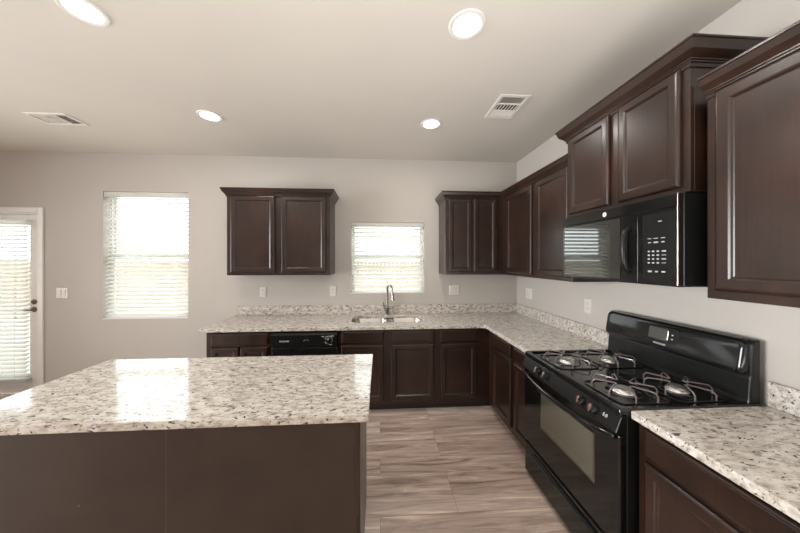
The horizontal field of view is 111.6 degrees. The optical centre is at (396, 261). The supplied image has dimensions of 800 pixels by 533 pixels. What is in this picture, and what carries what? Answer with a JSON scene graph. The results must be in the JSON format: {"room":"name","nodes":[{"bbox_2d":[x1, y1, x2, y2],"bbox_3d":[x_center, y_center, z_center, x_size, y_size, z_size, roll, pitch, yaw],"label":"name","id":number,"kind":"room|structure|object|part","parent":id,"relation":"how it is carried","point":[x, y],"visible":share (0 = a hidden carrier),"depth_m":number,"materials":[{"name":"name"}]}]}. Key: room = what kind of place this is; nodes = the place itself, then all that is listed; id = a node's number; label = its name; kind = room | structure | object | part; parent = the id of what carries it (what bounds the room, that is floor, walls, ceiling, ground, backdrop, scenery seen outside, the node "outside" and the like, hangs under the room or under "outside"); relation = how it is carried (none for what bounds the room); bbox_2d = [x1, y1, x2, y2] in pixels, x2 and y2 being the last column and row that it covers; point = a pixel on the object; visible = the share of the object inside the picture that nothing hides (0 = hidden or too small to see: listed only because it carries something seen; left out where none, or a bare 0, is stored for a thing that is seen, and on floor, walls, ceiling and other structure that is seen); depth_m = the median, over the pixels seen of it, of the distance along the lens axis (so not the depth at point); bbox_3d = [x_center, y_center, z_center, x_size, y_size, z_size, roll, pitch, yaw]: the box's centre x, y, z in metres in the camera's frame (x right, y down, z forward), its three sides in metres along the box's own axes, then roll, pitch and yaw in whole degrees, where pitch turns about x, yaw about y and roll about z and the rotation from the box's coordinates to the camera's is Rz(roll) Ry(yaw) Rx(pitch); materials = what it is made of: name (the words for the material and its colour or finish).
{"room":"kitchen","nodes":[
{"label":"kitchen","id":0,"kind":"room"},
{"bbox_2d":[0,150,516,383],"bbox_3d":[-2.350,0.120,3.101,7.600,2.620,0.140,0,0,-4],"label":"wall","id":1,"kind":"structure","parent":0,"point":[70,187],"depth_m":3.04,"materials":[{"name":"beige paint"}]},
{"bbox_2d":[0,207,43,392],"bbox_3d":[-4.338,0.424,2.953,1.056,2.012,0.186,0,0,-4],"label":"door","id":2,"kind":"structure","parent":1,"relation":"in","point":[36,214],"depth_m":2.93,"materials":[{"name":"white paint"}]},
{"bbox_2d":[0,219,31,385],"bbox_3d":[-4.324,0.434,2.876,0.789,1.759,0.067,0,0,-4],"label":"window blind","id":3,"kind":"object","parent":2,"relation":"attached to","point":[14,366],"visible":1,"depth_m":2.89,"materials":[{"name":"white plastic"}]},
{"bbox_3d":[-4.040,0.450,2.875,0.002,1.680,0.002,0,0,-4],"label":"ladder cord","id":4,"kind":"part","parent":3,"relation":"part of","materials":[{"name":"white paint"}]},
{"bbox_3d":[-4.325,1.302,2.884,0.781,0.024,0.050,0,0,-4],"label":"rail","id":5,"kind":"part","parent":3,"relation":"part of","materials":[{"name":"white"}]},
{"bbox_3d":[-3.942,0.520,2.914,0.104,0.058,0.058,0,0,-4],"label":"lever handle","id":6,"kind":"part","parent":2,"relation":"part of","materials":[{"name":"brown metal"}]},
{"bbox_2d":[56,288,67,297],"bbox_3d":[-3.626,0.343,2.945,0.118,0.116,0.012,0,0,-4],"label":"light switch","id":7,"kind":"object","parent":1,"relation":"attached to","point":[60,292],"visible":1,"depth_m":2.94,"materials":[{"name":"plastic"}]},
{"bbox_2d":[103,197,187,318],"bbox_3d":[-2.774,-0.068,3.072,0.894,1.405,0.135,0,0,-4],"label":"window","id":8,"kind":"structure","parent":1,"relation":"in","point":[111,197],"depth_m":3.07,"materials":[{"name":"white plastic"}]},
{"bbox_3d":[-2.777,-0.068,3.114,0.894,1.405,0.050,0,0,-4],"label":"frame","id":9,"kind":"part","parent":8,"relation":"part of","materials":[{"name":"white plastic"}]},
{"bbox_3d":[-2.776,0.266,3.104,0.858,0.702,0.020,0,0,-4],"label":"sash","id":10,"kind":"part","parent":8,"relation":"part of","materials":[{"name":"white plastic"}]},
{"bbox_3d":[-2.772,0.629,3.047,0.894,0.012,0.085,0,0,-4],"label":"sill","id":11,"kind":"part","parent":8,"relation":"part of","materials":[{"name":"white paint"}]},
{"bbox_2d":[104,192,187,317],"bbox_3d":[-2.771,-0.074,3.030,0.886,1.383,0.066,0,0,-4],"label":"window blind","id":12,"kind":"object","parent":8,"relation":"attached to","point":[176,312],"visible":0.85,"depth_m":3.03,"materials":[{"name":"white plastic"}]},
{"bbox_3d":[-2.772,0.605,3.038,0.878,0.024,0.050,0,0,-4],"label":"rail","id":13,"kind":"part","parent":12,"relation":"part of","materials":[{"name":"white plastic"}]},
{"bbox_3d":[-2.417,-0.331,3.027,0.014,0.801,0.013,0,0,-4],"label":"lift cord","id":14,"kind":"part","parent":12,"relation":"part of","materials":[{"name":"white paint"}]},
{"bbox_3d":[-2.777,-0.399,3.126,0.858,0.707,0.020,0,0,-4],"label":"sash","id":15,"kind":"part","parent":8,"relation":"part of","materials":[{"name":"glass"}]},
{"bbox_2d":[260,287,265,296],"bbox_3d":[-1.514,0.347,3.080,0.072,0.116,0.008,0,0,-4],"label":"wall outlet","id":16,"kind":"object","parent":1,"relation":"attached to","point":[262,289],"visible":1,"depth_m":3.08,"materials":[{"name":"plastic"}]},
{"bbox_2d":[219,187,338,274],"bbox_3d":[-1.211,-0.299,2.919,1.124,0.883,0.367,0,0,-4],"label":"upper cabinet","id":17,"kind":"object","parent":1,"relation":"attached to","point":[271,231],"visible":1,"depth_m":2.77,"materials":[{"name":"brown wood"}]},
{"bbox_3d":[-1.458,-0.277,2.756,0.439,0.783,0.020,0,0,-4],"label":"door","id":18,"kind":"part","parent":17,"relation":"part of","materials":[{"name":"brown wood"}]},
{"bbox_3d":[-1.211,-0.698,2.919,1.124,0.086,0.367,0,0,-4],"label":"crown molding","id":19,"kind":"part","parent":17,"relation":"part of","materials":[{"name":"brown wood"}]},
{"bbox_3d":[-0.950,-0.277,2.788,0.451,0.783,0.020,0,0,-4],"label":"door","id":20,"kind":"part","parent":17,"relation":"part of","materials":[{"name":"brown wood"}]},
{"bbox_2d":[330,286,335,295],"bbox_3d":[-0.732,0.342,3.129,0.072,0.116,0.008,0,0,-4],"label":"wall outlet","id":21,"kind":"object","parent":1,"relation":"attached to","point":[332,288],"visible":1,"depth_m":3.13,"materials":[{"name":"plastic"}]},
{"bbox_2d":[237,303,515,314],"bbox_3d":[-0.183,0.555,3.156,3.222,0.102,0.020,0,0,-4],"label":"backsplash","id":22,"kind":"structure","parent":1,"relation":"attached to","point":[502,307],"depth_m":3.14,"materials":[{"name":"beige stone"}]},
{"bbox_2d":[351,227,423,293],"bbox_3d":[-0.105,-0.043,3.240,0.858,0.830,0.135,0,0,-4],"label":"window","id":23,"kind":"structure","parent":1,"relation":"in","point":[353,287],"depth_m":3.26,"materials":[{"name":"white plastic"}]},
{"bbox_3d":[-0.109,-0.233,3.295,0.822,0.415,0.020,0,0,-4],"label":"sash","id":24,"kind":"part","parent":23,"relation":"part of","materials":[{"name":"white plastic"}]},
{"bbox_2d":[351,222,423,291],"bbox_3d":[-0.102,-0.050,3.198,0.850,0.808,0.066,0,0,-4],"label":"window blind","id":25,"kind":"object","parent":23,"relation":"attached to","point":[408,226],"visible":0.98,"depth_m":3.20,"materials":[{"name":"white plastic"}]},
{"bbox_3d":[-0.407,-0.037,3.161,0.002,0.734,0.002,0,0,-4],"label":"ladder cord","id":26,"kind":"part","parent":25,"relation":"part of","materials":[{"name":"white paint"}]},
{"bbox_3d":[-0.103,0.342,3.206,0.842,0.024,0.050,0,0,-4],"label":"rail","id":27,"kind":"part","parent":25,"relation":"part of","materials":[{"name":"white"}]},
{"bbox_3d":[-0.104,0.366,3.215,0.858,0.012,0.085,0,0,-4],"label":"sill","id":28,"kind":"part","parent":23,"relation":"part of","materials":[{"name":"white paint"}]},
{"bbox_3d":[-0.107,0.144,3.273,0.822,0.419,0.020,0,0,-4],"label":"sash","id":29,"kind":"part","parent":23,"relation":"part of","materials":[{"name":"glass"}]},
{"bbox_2d":[449,285,458,294],"bbox_3d":[0.682,0.339,3.216,0.118,0.116,0.012,0,0,-4],"label":"wall outlet","id":30,"kind":"object","parent":1,"relation":"attached to","point":[453,289],"visible":1,"depth_m":3.22,"materials":[{"name":"plastic"}]},
{"bbox_2d":[439,198,502,274],"bbox_3d":[0.982,-0.267,3.071,0.947,0.817,0.340,0,0,-4],"label":"upper cabinet","id":31,"kind":"object","parent":1,"relation":"attached to","point":[470,231],"visible":0.73,"depth_m":2.90,"materials":[{"name":"brown wood"}]},
{"bbox_3d":[0.679,-0.277,2.891,0.256,0.783,0.020,0,0,-4],"label":"door","id":32,"kind":"part","parent":31,"relation":"part of","materials":[{"name":"brown wood"}]},
{"bbox_3d":[0.950,-0.277,2.908,0.253,0.783,0.020,0,0,-4],"label":"door","id":33,"kind":"part","parent":31,"relation":"part of","materials":[{"name":"brown wood"}]},
{"bbox_2d":[435,153,567,205],"bbox_3d":[0.835,-0.698,2.538,0.681,0.086,1.386,0,0,-4],"label":"crown molding","id":34,"kind":"structure","parent":31,"relation":"attached to","point":[560,163],"depth_m":2.69,"materials":[{"name":"brown wood"}]},
{"bbox_2d":[0,393,570,532],"bbox_3d":[-2.138,1.480,-0.262,7.880,0.100,6.880,0,0,-4],"label":"floor","id":35,"kind":"structure","parent":0,"point":[437,469],"depth_m":1.80,"materials":[{"name":"brown wood"}]},
{"bbox_2d":[0,422,365,532],"bbox_3d":[-0.936,1.034,1.319,1.551,0.792,0.556,0,0,-4],"label":"kitchen island","id":36,"kind":"object","parent":35,"relation":"on","point":[301,478],"visible":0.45,"depth_m":1.05,"materials":[{"name":"brown wood"}]},
{"bbox_3d":[-1.282,1.034,1.025,0.780,0.792,0.006,0,0,-4],"label":"panel","id":37,"kind":"part","parent":36,"relation":"part of","materials":[{"name":"brown wood"}]},
{"bbox_2d":[0,354,372,435],"bbox_3d":[-0.941,0.622,1.379,1.620,0.032,0.706,0,0,-4],"label":"island countertop","id":38,"kind":"structure","parent":36,"relation":"on","point":[213,392],"depth_m":1.22,"materials":[{"name":"beige stone"}]},
{"bbox_3d":[-0.526,1.034,1.073,0.728,0.792,0.006,0,0,-4],"label":"panel","id":39,"kind":"part","parent":36,"relation":"part of","materials":[{"name":"brown wood"}]},
{"bbox_3d":[-0.154,1.034,1.093,0.018,0.792,0.008,0,0,-4],"label":"corner trim","id":40,"kind":"part","parent":36,"relation":"part of","materials":[{"name":"brown wood"}]},
{"bbox_3d":[-0.168,1.034,1.371,0.006,0.792,0.548,0,0,-4],"label":"panel","id":41,"kind":"part","parent":36,"relation":"part of","materials":[{"name":"brown wood"}]},
{"bbox_2d":[206,332,272,357],"bbox_3d":[-1.457,1.034,2.775,0.578,0.792,0.616,0,0,-4],"label":"base cabinet","id":42,"kind":"object","parent":35,"relation":"on","point":[218,344],"visible":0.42,"depth_m":2.47,"materials":[{"name":"brown wood"}]},
{"bbox_3d":[-1.557,1.049,2.469,0.247,0.532,0.020,0,0,-4],"label":"door","id":43,"kind":"part","parent":42,"relation":"part of","materials":[{"name":"brown wood"}]},
{"bbox_3d":[-1.429,0.708,2.478,0.504,0.111,0.020,0,0,-4],"label":"drawer","id":44,"kind":"part","parent":42,"relation":"part of","materials":[{"name":"brown wood"}]},
{"bbox_3d":[-1.301,1.049,2.486,0.247,0.532,0.020,0,0,-4],"label":"door","id":45,"kind":"part","parent":42,"relation":"part of","materials":[{"name":"brown wood"}]},
{"bbox_2d":[271,331,338,355],"bbox_3d":[-0.862,1.040,2.791,0.598,0.776,0.646,0,0,-4],"label":"dishwasher","id":46,"kind":"object","parent":35,"relation":"on","point":[284,343],"visible":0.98,"depth_m":2.49,"materials":[{"name":"black plastic"}]},
{"bbox_3d":[-0.845,0.719,2.510,0.592,0.133,0.046,0,0,-4],"label":"control panel","id":47,"kind":"part","parent":46,"relation":"part of","materials":[{"name":"black plastic"}]},
{"bbox_3d":[-0.845,1.054,2.516,0.592,0.523,0.033,0,0,-4],"label":"door","id":48,"kind":"part","parent":46,"relation":"part of","materials":[{"name":"black metal"}]},
{"bbox_2d":[339,318,436,409],"bbox_3d":[-0.096,1.034,2.860,0.928,0.792,0.616,0,0,-4],"label":"base cabinet","id":49,"kind":"object","parent":35,"relation":"on","point":[404,366],"visible":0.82,"depth_m":2.57,"materials":[{"name":"brown wood"}]},
{"bbox_3d":[-0.318,0.708,2.548,0.399,0.111,0.020,0,0,-4],"label":"false drawer","id":50,"kind":"part","parent":49,"relation":"part of","materials":[{"name":"brown wood"}]},
{"bbox_3d":[-0.318,1.049,2.548,0.399,0.532,0.020,0,0,-4],"label":"door","id":51,"kind":"part","parent":49,"relation":"part of","materials":[{"name":"brown wood"}]},
{"bbox_3d":[0.154,0.708,2.577,0.414,0.111,0.020,0,0,-4],"label":"false drawer","id":52,"kind":"part","parent":49,"relation":"part of","materials":[{"name":"brown wood"}]},
{"bbox_3d":[0.154,1.049,2.577,0.414,0.532,0.020,0,0,-4],"label":"door","id":53,"kind":"part","parent":49,"relation":"part of","materials":[{"name":"brown wood"}]},
{"bbox_2d":[435,328,490,406],"bbox_3d":[0.916,1.034,2.924,1.096,0.792,0.616,0,0,-4],"label":"base cabinet","id":54,"kind":"object","parent":35,"relation":"on","point":[462,354],"visible":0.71,"depth_m":2.60,"materials":[{"name":"brown wood"}]},
{"bbox_2d":[199,312,607,352],"bbox_3d":[-0.138,0.622,2.476,3.260,0.032,1.382,0,0,-4],"label":"countertop","id":55,"kind":"structure","parent":54,"relation":"on","point":[526,333],"depth_m":2.58,"materials":[{"name":"beige stone"}]},
{"bbox_2d":[353,318,421,322],"bbox_3d":[-0.094,0.730,2.881,0.743,0.181,0.380,0,0,-4],"label":"double sink","id":56,"kind":"object","parent":55,"relation":"in","point":[361,320],"visible":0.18,"depth_m":3.04,"materials":[{"name":"silver metal"}]},
{"bbox_3d":[-0.279,0.730,2.869,0.370,0.181,0.380,0,0,-4],"label":"bowl","id":57,"kind":"part","parent":56,"relation":"part of","materials":[{"name":"silver metal"}]},
{"bbox_3d":[0.092,0.730,2.893,0.370,0.181,0.380,0,0,-4],"label":"bowl","id":58,"kind":"part","parent":56,"relation":"part of","materials":[{"name":"silver metal"}]},
{"bbox_2d":[383,284,394,314],"bbox_3d":[-0.070,0.430,3.046,0.078,0.353,0.189,0,0,-40],"label":"kitchen faucet","id":59,"kind":"object","parent":55,"relation":"on","point":[386,308],"visible":1,"depth_m":3.08,"materials":[{"name":"silver metal"}]},
{"bbox_3d":[0.596,0.708,2.605,0.352,0.111,0.020,0,0,-4],"label":"drawer","id":60,"kind":"part","parent":54,"relation":"part of","materials":[{"name":"brown wood"}]},
{"bbox_3d":[0.596,1.049,2.605,0.352,0.532,0.020,0,0,-4],"label":"door","id":61,"kind":"part","parent":54,"relation":"part of","materials":[{"name":"brown wood"}]},
{"bbox_2d":[489,331,514,435],"bbox_3d":[1.190,1.034,2.387,0.616,0.792,0.488,0,0,-4],"label":"base cabinet","id":62,"kind":"object","parent":35,"relation":"on","point":[501,352],"visible":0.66,"depth_m":2.30,"materials":[{"name":"brown wood"}]},
{"bbox_3d":[0.895,0.708,2.324,0.020,0.111,0.350,0,0,-4],"label":"drawer","id":63,"kind":"part","parent":62,"relation":"part of","materials":[{"name":"brown wood"}]},
{"bbox_3d":[0.895,1.049,2.324,0.020,0.532,0.350,0,0,-4],"label":"door","id":64,"kind":"part","parent":62,"relation":"part of","materials":[{"name":"brown wood"}]},
{"bbox_2d":[514,346,525,447],"bbox_3d":[1.214,1.034,2.004,0.616,0.792,0.274,0,0,-4],"label":"base cabinet","id":65,"kind":"object","parent":35,"relation":"on","point":[519,356],"visible":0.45,"depth_m":2.02,"materials":[{"name":"brown wood"}]},
{"bbox_3d":[0.916,0.708,1.983,0.020,0.111,0.233,0,0,-4],"label":"drawer","id":66,"kind":"part","parent":65,"relation":"part of","materials":[{"name":"brown wood"}]},
{"bbox_2d":[522,310,759,532],"bbox_3d":[1.177,0.882,1.492,0.708,1.095,0.735,0,0,-4],"label":"gas range","id":67,"kind":"object","parent":35,"relation":"on","point":[582,444],"depth_m":1.34,"materials":[{"name":"black metal"}]},
{"bbox_3d":[0.870,0.669,1.586,0.029,0.044,0.046,0,0,-4],"label":"knob","id":68,"kind":"part","parent":67,"relation":"part of","materials":[{"name":"black plastic"}]},
{"bbox_3d":[0.904,1.296,1.474,0.027,0.197,0.728,0,0,-4],"label":"storage drawer","id":69,"kind":"part","parent":67,"relation":"part of","materials":[{"name":"black metal"}]},
{"bbox_3d":[1.043,0.611,1.657,0.140,0.003,0.140,0,0,-4],"label":"burner","id":70,"kind":"part","parent":67,"relation":"part of","materials":[{"name":"silver metal"}]},
{"bbox_3d":[0.888,0.895,1.443,0.003,0.232,0.414,0,0,-4],"label":"window trim","id":71,"kind":"part","parent":67,"relation":"part of","materials":[{"name":"black glass"}]},
{"bbox_3d":[1.043,0.589,1.657,0.237,0.045,0.237,0,0,-4],"label":"burner grate","id":72,"kind":"part","parent":67,"relation":"part of","materials":[{"name":"black metal"}]},
{"bbox_3d":[0.859,0.734,1.471,0.070,0.040,0.704,0,0,-4],"label":"handle","id":73,"kind":"part","parent":67,"relation":"part of","materials":[{"name":"black metal"}]},
{"bbox_3d":[0.895,0.673,1.473,0.047,0.072,0.730,0,0,-4],"label":"control panel","id":74,"kind":"part","parent":67,"relation":"part of","materials":[{"name":"black metal"}]},
{"bbox_3d":[0.902,0.950,1.474,0.031,0.470,0.728,0,0,-4],"label":"oven door","id":75,"kind":"part","parent":67,"relation":"part of","materials":[{"name":"black metal"}]},
{"bbox_3d":[0.888,0.669,1.306,0.029,0.044,0.046,0,0,-4],"label":"knob","id":76,"kind":"part","parent":67,"relation":"part of","materials":[{"name":"black plastic"}]},
{"bbox_3d":[0.893,0.669,1.232,0.029,0.044,0.046,0,0,-4],"label":"knob","id":77,"kind":"part","parent":67,"relation":"part of","materials":[{"name":"black plastic"}]},
{"bbox_3d":[1.312,0.611,1.674,0.140,0.003,0.140,0,0,-4],"label":"burner","id":78,"kind":"part","parent":67,"relation":"part of","materials":[{"name":"silver metal"}]},
{"bbox_3d":[1.312,0.589,1.674,0.237,0.045,0.237,0,0,-4],"label":"burner grate","id":79,"kind":"part","parent":67,"relation":"part of","materials":[{"name":"black metal"}]},
{"bbox_3d":[1.067,0.611,1.278,0.140,0.003,0.140,0,0,-4],"label":"burner","id":80,"kind":"part","parent":67,"relation":"part of","materials":[{"name":"silver metal"}]},
{"bbox_3d":[1.067,0.589,1.278,0.237,0.045,0.237,0,0,-4],"label":"burner grate","id":81,"kind":"part","parent":67,"relation":"part of","materials":[{"name":"black metal"}]},
{"bbox_2d":[525,349,759,416],"bbox_3d":[1.204,0.618,1.493,0.628,0.030,0.734,0,0,-4],"label":"cooktop","id":82,"kind":"object","parent":67,"relation":"in","point":[574,379],"depth_m":1.35,"materials":[{"name":"black metal"}]},
{"bbox_3d":[1.336,0.611,1.295,0.140,0.003,0.140,0,0,-4],"label":"burner","id":83,"kind":"part","parent":67,"relation":"part of","materials":[{"name":"silver metal"}]},
{"bbox_3d":[1.336,0.589,1.295,0.237,0.045,0.237,0,0,-4],"label":"burner grate","id":84,"kind":"part","parent":67,"relation":"part of","materials":[{"name":"black metal"}]},
{"bbox_2d":[639,423,799,532],"bbox_3d":[1.300,1.034,0.638,0.616,0.792,0.964,0,0,-4],"label":"base cabinet","id":85,"kind":"object","parent":35,"relation":"on","point":[679,493],"visible":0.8,"depth_m":0.91,"materials":[{"name":"brown wood"}]},
{"bbox_3d":[0.988,1.049,0.852,0.020,0.532,0.430,0,0,-4],"label":"door","id":86,"kind":"part","parent":85,"relation":"part of","materials":[{"name":"brown wood"}]},
{"bbox_2d":[631,406,799,522],"bbox_3d":[1.298,0.622,0.616,0.628,0.032,1.020,0,0,-4],"label":"countertop","id":87,"kind":"structure","parent":85,"relation":"on","point":[757,448],"depth_m":0.91,"materials":[{"name":"beige stone"}]},
{"bbox_2d":[0,0,741,162],"bbox_3d":[-2.138,-1.240,-0.262,7.880,0.100,6.880,0,0,-4],"label":"ceiling","id":88,"kind":"structure","parent":0,"point":[349,79],"depth_m":1.69,"materials":[{"name":"paint"}]},
{"bbox_2d":[21,112,89,125],"bbox_3d":[-2.833,-1.187,2.269,0.320,0.007,0.190,0,0,-4],"label":"ceiling vent","id":89,"kind":"object","parent":88,"relation":"in","point":[49,118],"visible":1,"depth_m":2.26,"materials":[{"name":"metal"}]},
{"bbox_2d":[54,0,110,26],"bbox_3d":[-1.484,-1.189,1.287,0.182,0.010,0.182,0,0,-4],"label":"recessed light","id":90,"kind":"object","parent":88,"relation":"in","point":[80,10],"visible":1,"depth_m":1.29,"materials":[{"name":"white plastic"}]},
{"bbox_2d":[196,110,222,121],"bbox_3d":[-1.527,-1.189,2.225,0.182,0.010,0.182,0,0,-4],"label":"recessed light","id":91,"kind":"object","parent":88,"relation":"in","point":[205,114],"visible":1,"depth_m":2.21,"materials":[{"name":"white plastic"}]},
{"bbox_2d":[420,119,441,128],"bbox_3d":[0.299,-1.189,2.354,0.182,0.010,0.182,0,0,-4],"label":"recessed light","id":92,"kind":"object","parent":88,"relation":"in","point":[429,123],"visible":1,"depth_m":2.35,"materials":[{"name":"white plastic"}]},
{"bbox_2d":[449,8,485,39],"bbox_3d":[0.354,-1.189,1.369,0.182,0.010,0.182,0,0,-4],"label":"recessed light","id":93,"kind":"object","parent":88,"relation":"in","point":[466,26],"visible":1,"depth_m":1.36,"materials":[{"name":"white plastic"}]},
{"bbox_2d":[484,94,530,118],"bbox_3d":[0.845,-1.187,2.093,0.220,0.007,0.310,0,0,-4],"label":"ceiling vent","id":94,"kind":"object","parent":88,"relation":"in","point":[506,106],"visible":1,"depth_m":2.08,"materials":[{"name":"metal"}]},
{"bbox_2d":[517,0,799,405],"bbox_3d":[1.725,0.120,-0.018,0.140,2.620,6.880,0,0,-4],"label":"wall","id":95,"kind":"structure","parent":0,"point":[777,328],"depth_m":1.37,"materials":[{"name":"beige paint"}]},
{"bbox_2d":[526,288,531,298],"bbox_3d":[1.458,0.355,3.003,0.012,0.116,0.118,0,0,-4],"label":"wall outlet","id":96,"kind":"object","parent":95,"relation":"attached to","point":[528,290],"visible":1,"depth_m":2.99,"materials":[{"name":"plastic"}]},
{"bbox_2d":[503,166,612,281],"bbox_3d":[1.331,-0.267,2.408,0.340,0.817,1.064,0,0,-4],"label":"upper cabinet","id":97,"kind":"object","parent":95,"relation":"attached to","point":[533,216],"visible":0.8,"depth_m":2.25,"materials":[{"name":"brown wood"}]},
{"bbox_3d":[1.159,-0.277,2.590,0.020,0.783,0.463,0,0,-4],"label":"door","id":98,"kind":"part","parent":97,"relation":"part of","materials":[{"name":"brown wood"}]},
{"bbox_3d":[1.190,-0.277,2.097,0.020,0.783,0.390,0,0,-4],"label":"door","id":99,"kind":"part","parent":97,"relation":"part of","materials":[{"name":"brown wood"}]},
{"bbox_2d":[515,303,608,345],"bbox_3d":[1.479,0.555,2.578,0.020,0.102,1.382,0,0,-4],"label":"backsplash","id":100,"kind":"structure","parent":95,"relation":"attached to","point":[598,335],"depth_m":2.36,"materials":[{"name":"beige stone"}]},
{"bbox_2d":[584,298,591,313],"bbox_3d":[1.514,0.352,2.153,0.008,0.116,0.072,0,0,-4],"label":"wall outlet","id":101,"kind":"object","parent":95,"relation":"attached to","point":[587,302],"visible":1,"depth_m":2.14,"materials":[{"name":"plastic"}]},
{"bbox_2d":[555,33,768,217],"bbox_3d":[1.349,-0.598,1.505,0.417,0.611,0.846,0,0,-4],"label":"upper cabinet","id":102,"kind":"object","parent":95,"relation":"attached to","point":[646,139],"visible":0.77,"depth_m":1.28,"materials":[{"name":"brown wood"}]},
{"bbox_3d":[1.175,-0.567,1.672,0.020,0.504,0.320,0,0,-4],"label":"door","id":103,"kind":"part","parent":102,"relation":"part of","materials":[{"name":"brown wood"}]},
{"bbox_2d":[563,192,706,286],"bbox_3d":[1.334,-0.090,1.509,0.441,0.402,0.718,0,0,-4],"label":"microwave","id":104,"kind":"object","parent":102,"relation":"attached to","point":[662,241],"visible":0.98,"depth_m":1.29,"materials":[{"name":"black metal"}]},
{"bbox_3d":[1.167,-0.066,1.588,0.026,0.333,0.535,0,0,-4],"label":"door","id":105,"kind":"part","parent":104,"relation":"part of","materials":[{"name":"black glass"}]},
{"bbox_3d":[1.148,-0.060,1.363,0.050,0.231,0.027,0,0,-4],"label":"handle","id":106,"kind":"part","parent":104,"relation":"part of","materials":[{"name":"black plastic"}]},
{"bbox_3d":[1.350,0.108,1.475,0.300,0.006,0.588,0,0,-4],"label":"vent plate","id":107,"kind":"part","parent":104,"relation":"part of","materials":[{"name":"black metal"}]},
{"bbox_3d":[1.190,-0.066,1.231,0.026,0.333,0.177,0,0,-4],"label":"control panel","id":108,"kind":"part","parent":104,"relation":"part of","materials":[{"name":"black plastic"}]},
{"bbox_3d":[1.198,-0.567,1.305,0.020,0.504,0.300,0,0,-4],"label":"door","id":109,"kind":"part","parent":102,"relation":"part of","materials":[{"name":"brown wood"}]},
{"bbox_3d":[1.349,-0.855,1.505,0.417,0.096,0.846,0,0,-4],"label":"crown molding","id":110,"kind":"part","parent":102,"relation":"part of","materials":[{"name":"brown wood"}]},
{"bbox_2d":[696,20,799,307],"bbox_3d":[1.429,-0.296,0.636,0.367,0.889,0.957,0,0,-4],"label":"upper cabinet","id":111,"kind":"object","parent":95,"relation":"attached to","point":[753,98],"visible":1,"depth_m":0.95,"materials":[{"name":"brown wood"}]},
{"bbox_3d":[1.429,-0.698,0.636,0.367,0.086,0.957,0,0,-4],"label":"crown molding","id":112,"kind":"part","parent":111,"relation":"part of","materials":[{"name":"brown wood"}]},
{"bbox_2d":[767,381,799,416],"bbox_3d":[1.601,0.555,0.635,0.020,0.102,1.020,0,0,-4],"label":"backsplash","id":113,"kind":"structure","parent":95,"relation":"attached to","point":[781,397],"depth_m":1.10,"materials":[{"name":"beige stone"}]},
{"label":"outside","id":114,"kind":"structure","parent":0,"visible":0},
{"bbox_2d":[0,275,402,372],"bbox_3d":[0.178,1.820,23.381,60.000,0.100,39.700,0,0,-4],"label":"ground","id":115,"kind":"structure","parent":114,"point":[28,314],"depth_m":7.75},
{"bbox_2d":[0,261,419,311],"bbox_3d":[-1.945,0.870,10.111,26.090,1.800,0.080,0,0,-4],"label":"fence","id":116,"kind":"object","parent":115,"relation":"on","point":[27,265],"visible":0.09,"depth_m":9.65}
]}

